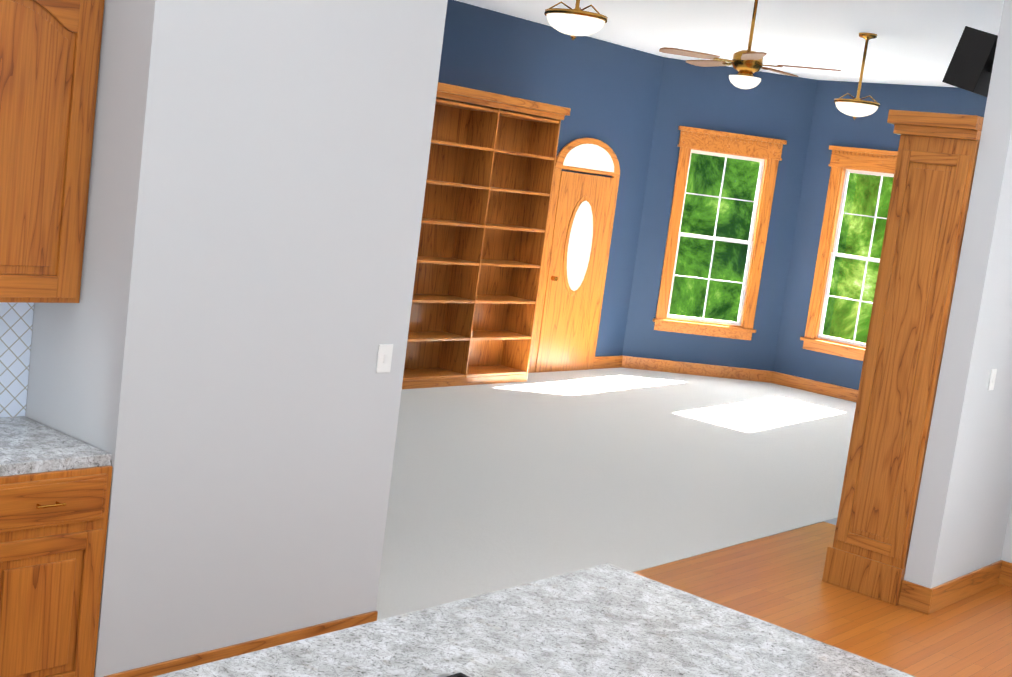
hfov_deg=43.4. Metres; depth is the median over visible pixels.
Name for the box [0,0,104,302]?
upper cabinet
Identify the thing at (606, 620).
kitchen island
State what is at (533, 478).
floor
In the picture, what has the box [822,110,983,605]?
pilaster
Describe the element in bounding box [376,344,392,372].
light switch
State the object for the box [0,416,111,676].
lower cabinet
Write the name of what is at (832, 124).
wall
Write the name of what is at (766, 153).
window
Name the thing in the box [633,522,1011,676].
floor
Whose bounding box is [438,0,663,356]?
wall
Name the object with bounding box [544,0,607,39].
ceiling light
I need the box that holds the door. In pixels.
[528,138,619,372]
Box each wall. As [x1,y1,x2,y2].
[25,0,447,676]
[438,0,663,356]
[622,57,817,370]
[773,80,986,389]
[904,0,1011,587]
[1001,502,1011,562]
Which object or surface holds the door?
attached to the wall at (606, 92)
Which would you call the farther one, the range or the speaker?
the speaker
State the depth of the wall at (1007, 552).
7.46 m
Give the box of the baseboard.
[104,356,1011,676]
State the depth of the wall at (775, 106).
14.31 m
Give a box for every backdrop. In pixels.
[669,153,759,321]
[822,173,893,342]
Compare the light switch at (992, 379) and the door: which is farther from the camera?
the door
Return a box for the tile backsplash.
[0,302,33,416]
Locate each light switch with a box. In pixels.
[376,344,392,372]
[988,369,996,390]
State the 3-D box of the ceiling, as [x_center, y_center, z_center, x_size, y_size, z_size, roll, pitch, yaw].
[1.727,-2.016,5.344,12.050,0.100,16.500,14,10,40]
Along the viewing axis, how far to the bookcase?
11.96 m
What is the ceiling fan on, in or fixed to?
hanging from the ceiling
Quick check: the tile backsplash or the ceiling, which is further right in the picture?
the ceiling
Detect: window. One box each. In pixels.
[653,126,786,339]
[800,145,897,360]
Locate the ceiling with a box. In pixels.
[456,0,1003,86]
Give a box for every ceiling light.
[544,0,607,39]
[834,32,879,119]
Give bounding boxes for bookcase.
[402,82,570,388]
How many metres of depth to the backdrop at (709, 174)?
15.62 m
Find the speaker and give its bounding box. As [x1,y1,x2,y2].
[942,26,997,96]
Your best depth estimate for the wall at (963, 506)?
6.68 m
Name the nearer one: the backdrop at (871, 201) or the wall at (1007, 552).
the wall at (1007, 552)
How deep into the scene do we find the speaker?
6.55 m
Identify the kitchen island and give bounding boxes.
[154,563,915,676]
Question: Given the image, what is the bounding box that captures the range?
[435,672,468,676]
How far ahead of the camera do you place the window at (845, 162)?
14.18 m
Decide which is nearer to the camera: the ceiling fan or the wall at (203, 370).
the wall at (203, 370)
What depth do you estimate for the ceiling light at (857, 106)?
10.22 m
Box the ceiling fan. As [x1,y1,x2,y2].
[659,0,840,88]
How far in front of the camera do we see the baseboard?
7.00 m
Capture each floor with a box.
[376,368,855,620]
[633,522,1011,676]

